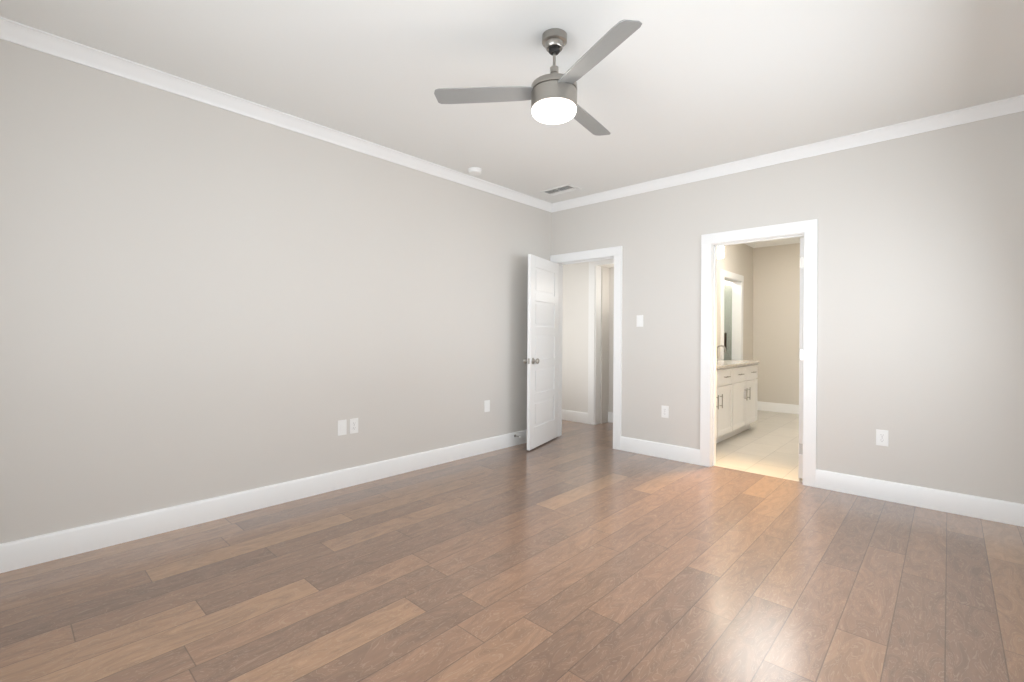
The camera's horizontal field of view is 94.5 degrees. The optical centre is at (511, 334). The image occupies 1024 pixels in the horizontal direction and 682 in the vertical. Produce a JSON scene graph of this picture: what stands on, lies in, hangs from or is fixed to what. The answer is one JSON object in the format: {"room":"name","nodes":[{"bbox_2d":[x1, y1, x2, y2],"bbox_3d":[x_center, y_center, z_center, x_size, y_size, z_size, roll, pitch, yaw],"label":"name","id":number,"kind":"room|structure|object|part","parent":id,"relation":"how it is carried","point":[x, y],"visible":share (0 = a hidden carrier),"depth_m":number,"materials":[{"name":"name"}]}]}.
{"room":"empty bedroom","nodes":[
{"label":"empty bedroom","id":0,"kind":"room"},
{"bbox_2d":[0,39,609,543],"bbox_3d":[-0.860,-0.173,4.272,0.120,2.735,6.390,0,0,43],"label":"wall","id":1,"kind":"structure","parent":0,"point":[200,301],"depth_m":3.06,"materials":[{"name":"paint"}]},
{"bbox_2d":[0,429,526,572],"bbox_3d":[-1.229,1.121,3.781,0.016,0.142,4.940,0,0,43],"label":"baseboard","id":2,"kind":"structure","parent":1,"relation":"attached to","point":[25,552],"depth_m":3.04,"materials":[{"name":"paint"}]},
{"bbox_2d":[0,17,551,212],"bbox_3d":[-1.187,-1.502,3.771,0.066,0.082,4.960,0,0,43],"label":"crown molding","id":3,"kind":"structure","parent":1,"relation":"attached to","point":[11,31],"depth_m":3.04,"materials":[{"name":"paint"}]},
{"bbox_2d":[338,420,346,435],"bbox_3d":[-1.321,0.722,3.684,0.008,0.117,0.072,0,0,43],"label":"electrical outlet","id":4,"kind":"object","parent":1,"relation":"attached to","point":[342,427],"visible":1,"depth_m":3.68,"materials":[{"name":"white plastic"}]},
{"bbox_2d":[350,418,357,433],"bbox_3d":[-1.253,0.722,3.757,0.009,0.117,0.072,0,0,43],"label":"electrical outlet","id":5,"kind":"object","parent":1,"relation":"attached to","point":[353,425],"visible":1,"depth_m":3.76,"materials":[{"name":"white plastic"}]},
{"bbox_2d":[484,400,489,411],"bbox_3d":[-0.253,0.728,4.842,0.008,0.117,0.072,0,0,43],"label":"jack","id":6,"kind":"object","parent":1,"relation":"attached to","point":[487,406],"visible":1,"depth_m":4.84,"materials":[{"name":"white plastic"}]},
{"bbox_2d":[0,420,1023,681],"bbox_3d":[0.070,1.250,3.506,5.740,0.100,6.540,0,0,43],"label":"floor","id":7,"kind":"structure","parent":0,"point":[558,559],"depth_m":2.25,"materials":[{"name":"brown wood"}]},
{"bbox_2d":[0,0,1023,202],"bbox_3d":[0.936,-1.579,4.513,5.860,0.100,9.170,0,0,43],"label":"ceiling","id":8,"kind":"structure","parent":0,"point":[667,88],"depth_m":2.70,"materials":[{"name":"paint"}]},
{"bbox_2d":[468,167,481,174],"bbox_3d":[-0.344,-1.518,4.409,0.132,0.038,0.132,0,0,43],"label":"smoke detector","id":9,"kind":"object","parent":8,"relation":"attached to","point":[474,170],"visible":0.98,"depth_m":4.37,"materials":[{"name":"white plastic"}]},
{"bbox_2d":[434,20,641,135],"bbox_3d":[0.311,-1.324,2.479,1.096,0.418,1.030,0,0,43],"label":"fan","id":10,"kind":"object","parent":8,"relation":"hanging from","point":[552,96],"visible":1,"depth_m":2.38,"materials":[{"name":"silver metal"}]},
{"bbox_3d":[-0.134,-1.246,2.459,0.470,0.026,0.397,0,0,43],"label":"blade","id":11,"kind":"part","parent":10,"relation":"part of","materials":[{"name":"silver metal"}]},
{"bbox_3d":[0.217,-1.346,2.431,0.236,0.375,0.236,0,0,43],"label":"motor","id":12,"kind":"part","parent":10,"relation":"part of","materials":[{"name":"silver metal"}]},
{"bbox_3d":[0.411,-1.242,2.723,0.172,0.026,0.536,0,0,43],"label":"blade","id":13,"kind":"part","parent":10,"relation":"part of","materials":[{"name":"silver metal"}]},
{"bbox_3d":[0.364,-1.242,2.113,0.522,0.026,0.284,0,0,43],"label":"blade","id":14,"kind":"part","parent":10,"relation":"part of","materials":[{"name":"silver metal"}]},
{"bbox_2d":[540,184,581,196],"bbox_3d":[0.516,-1.527,5.016,0.380,0.011,0.230,0,0,43],"label":"ceiling vent","id":15,"kind":"object","parent":8,"relation":"in","point":[561,190],"visible":0.98,"depth_m":5.00,"materials":[{"name":"white metal"}]},
{"bbox_2d":[551,212,554,254],"bbox_3d":[0.521,-0.164,5.643,0.050,2.735,0.120,0,0,43],"label":"wall","id":16,"kind":"structure","parent":0,"point":[553,237],"depth_m":5.60,"materials":[{"name":"paint"}]},
{"bbox_2d":[562,262,613,412],"bbox_3d":[0.977,-0.161,6.720,2.700,2.735,0.300,0,0,43],"label":"wall","id":17,"kind":"structure","parent":0,"point":[575,306],"depth_m":6.60,"materials":[{"name":"paint"}]},
{"bbox_2d":[562,409,587,423],"bbox_3d":[0.453,1.132,6.980,1.590,0.142,0.016,0,0,43],"label":"baseboard","id":18,"kind":"structure","parent":17,"relation":"attached to","point":[576,416],"depth_m":6.58,"materials":[{"name":"paint"}]},
{"bbox_2d":[588,259,613,424],"bbox_3d":[1.492,0.092,6.108,1.110,2.235,0.147,0,0,43],"label":"door frame","id":19,"kind":"structure","parent":17,"relation":"attached to","point":[594,342],"depth_m":6.40,"materials":[{"name":"paint"}]},
{"bbox_2d":[609,267,613,411],"bbox_3d":[1.740,-0.156,6.301,1.010,2.735,0.120,0,0,43],"label":"wall","id":20,"kind":"structure","parent":0,"point":[611,308],"depth_m":6.55,"materials":[{"name":"paint"}]},
{"bbox_2d":[608,412,612,422],"bbox_3d":[1.697,1.140,6.241,0.980,0.142,0.016,0,0,43],"label":"baseboard","id":21,"kind":"structure","parent":20,"relation":"attached to","point":[610,416],"depth_m":6.54,"materials":[{"name":"paint"}]},
{"bbox_2d":[724,280,731,285],"bbox_3d":[3.480,-0.145,8.165,0.980,2.735,0.120,0,0,43],"label":"wall","id":22,"kind":"structure","parent":0,"point":[727,283],"depth_m":7.96,"materials":[{"name":"paint"}]},
{"bbox_2d":[717,244,752,360],"bbox_3d":[2.654,-0.150,6.458,0.120,2.735,3.970,0,0,43],"label":"wall","id":23,"kind":"structure","parent":0,"point":[747,262],"depth_m":7.45,"materials":[{"name":"paint"}]},
{"bbox_2d":[717,246,723,258],"bbox_3d":[2.274,-1.113,5.814,0.184,0.205,1.420,0,0,43],"label":"sconce","id":24,"kind":"object","parent":23,"relation":"attached to","point":[720,252],"visible":0.19,"depth_m":6.18,"materials":[{"name":"white glass"}]},
{"bbox_2d":[724,277,739,359],"bbox_3d":[3.214,0.191,7.068,0.120,2.060,0.790,0,0,43],"label":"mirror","id":25,"kind":"object","parent":23,"relation":"attached to","point":[735,319],"visible":0.36,"depth_m":7.34,"materials":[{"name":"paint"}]},
{"bbox_2d":[720,269,743,359],"bbox_3d":[3.267,0.151,7.020,0.022,2.140,0.940,0,0,43],"label":"trim","id":26,"kind":"structure","parent":23,"relation":"attached to","point":[731,275],"depth_m":6.91,"materials":[{"name":"paint"}]},
{"bbox_2d":[745,242,757,247],"bbox_3d":[2.690,-1.477,6.351,0.066,0.082,3.850,0,0,43],"label":"crown molding","id":27,"kind":"structure","parent":23,"relation":"attached to","point":[754,245],"depth_m":7.68,"materials":[{"name":"paint"}]},
{"bbox_2d":[715,410,801,481],"bbox_3d":[3.330,1.272,5.785,2.040,0.100,4.030,0,0,43],"label":"floor","id":28,"kind":"structure","parent":0,"point":[766,443],"depth_m":5.08,"materials":[{"name":"beige tile"}]},
{"bbox_2d":[716,361,759,442],"bbox_3d":[2.344,0.790,5.608,0.582,0.850,1.930,0,0,43],"label":"bathroom vanity","id":29,"kind":"object","parent":28,"relation":"on","point":[736,394],"depth_m":5.53,"materials":[{"name":"paint"}]},
{"bbox_2d":[717,361,755,368],"bbox_3d":[2.344,0.349,5.616,0.568,0.032,1.947,0,0,43],"label":"countertop","id":30,"kind":"structure","parent":29,"relation":"on","point":[720,364],"depth_m":5.73,"materials":[{"name":"beige stone"}]},
{"bbox_2d":[716,345,726,360],"bbox_3d":[2.704,0.234,6.180,0.147,0.204,0.140,0,0,43],"label":"faucet","id":31,"kind":"object","parent":30,"relation":"on","point":[724,347],"depth_m":6.20,"materials":[{"name":"silver metal"}]},
{"bbox_2d":[753,243,799,404],"bbox_3d":[4.709,-0.137,7.181,1.920,2.735,0.120,0,0,43],"label":"wall","id":32,"kind":"structure","parent":0,"point":[776,292],"depth_m":7.55,"materials":[{"name":"paint"}]},
{"bbox_2d":[757,401,798,413],"bbox_3d":[4.599,1.159,7.182,1.770,0.142,0.016,0,0,43],"label":"baseboard","id":33,"kind":"structure","parent":32,"relation":"attached to","point":[779,407],"depth_m":7.50,"materials":[{"name":"paint"}]},
{"bbox_2d":[757,237,803,246],"bbox_3d":[4.610,-1.464,7.153,1.620,0.082,0.066,0,0,43],"label":"ceiling","id":34,"kind":"structure","parent":32,"relation":"attached to","point":[775,242],"depth_m":7.50,"materials":[{"name":"paint"}]},
{"bbox_2d":[555,111,1023,503],"bbox_3d":[1.954,-0.155,4.321,3.850,2.735,0.120,0,0,43],"label":"wall","id":35,"kind":"structure","parent":0,"point":[920,320],"depth_m":3.51,"materials":[{"name":"paint"}]},
{"bbox_2d":[523,254,558,449],"bbox_3d":[0.352,0.180,5.219,0.173,2.020,0.776,0,0,28],"label":"entry door","id":36,"kind":"structure","parent":35,"relation":"in","point":[541,360],"depth_m":5.15,"materials":[{"name":"paint"}]},
{"bbox_3d":[0.195,0.271,4.919,0.173,0.066,0.099,0,0,28],"label":"knob","id":37,"kind":"part","parent":36,"relation":"part of","materials":[{"name":"grey metal"}]},
{"bbox_2d":[550,246,621,449],"bbox_3d":[0.848,0.136,5.340,0.945,2.140,0.164,0,0,43],"label":"door frame","id":38,"kind":"structure","parent":35,"relation":"attached to","point":[616,252],"depth_m":5.01,"materials":[{"name":"paint"}]},
{"bbox_2d":[636,315,642,326],"bbox_3d":[1.303,-0.142,4.832,0.072,0.117,0.010,0,0,43],"label":"light switch","id":39,"kind":"object","parent":35,"relation":"attached to","point":[639,321],"visible":1,"depth_m":4.83,"materials":[{"name":"white plastic"}]},
{"bbox_2d":[620,436,699,464],"bbox_3d":[1.448,1.138,4.688,0.830,0.142,0.016,0,0,43],"label":"baseboard","id":40,"kind":"structure","parent":35,"relation":"attached to","point":[670,452],"depth_m":4.66,"materials":[{"name":"paint"}]},
{"bbox_2d":[661,405,668,417],"bbox_3d":[1.500,0.755,4.646,0.072,0.117,0.009,0,0,43],"label":"electrical outlet","id":41,"kind":"object","parent":35,"relation":"attached to","point":[664,411],"visible":1,"depth_m":4.64,"materials":[{"name":"white plastic"}]},
{"bbox_2d":[700,219,817,486],"bbox_3d":[2.143,0.144,4.145,0.920,2.140,0.164,0,0,43],"label":"door frame","id":42,"kind":"structure","parent":35,"relation":"attached to","point":[808,229],"depth_m":3.96,"materials":[{"name":"paint"}]},
{"bbox_2d":[552,95,1023,211],"bbox_3d":[1.881,-1.482,4.270,3.720,0.082,0.066,0,0,43],"label":"crown molding","id":43,"kind":"structure","parent":35,"relation":"attached to","point":[1015,104],"depth_m":3.74,"materials":[{"name":"paint"}]},
{"bbox_2d":[798,238,803,478],"bbox_3d":[2.662,0.195,4.224,0.173,2.020,0.711,0,0,43],"label":"door","id":44,"kind":"structure","parent":35,"relation":"in","point":[801,357],"depth_m":3.97,"materials":[{"name":"paint"}]},
{"bbox_2d":[876,429,887,446],"bbox_3d":[2.739,0.763,3.504,0.072,0.117,0.009,0,0,43],"label":"electrical outlet","id":45,"kind":"object","parent":35,"relation":"attached to","point":[881,437],"visible":1,"depth_m":3.50,"materials":[{"name":"white plastic"}]},
{"bbox_2d":[816,469,1023,526],"bbox_3d":[2.860,1.147,3.385,1.175,0.142,0.016,0,0,43],"label":"baseboard","id":46,"kind":"structure","parent":35,"relation":"attached to","point":[1001,511],"depth_m":3.33,"materials":[{"name":"paint"}]},
{"bbox_3d":[2.742,1.268,7.463,1.100,0.100,2.140,0,0,43],"label":"floor","id":47,"kind":"structure","parent":0,"visible":0},
{"bbox_2d":[724,284,731,359],"bbox_3d":[3.109,0.214,7.131,0.040,1.988,1.800,0,0,43],"label":"glass","id":48,"kind":"object","parent":47,"relation":"on","point":[728,319],"visible":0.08,"depth_m":7.44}
]}

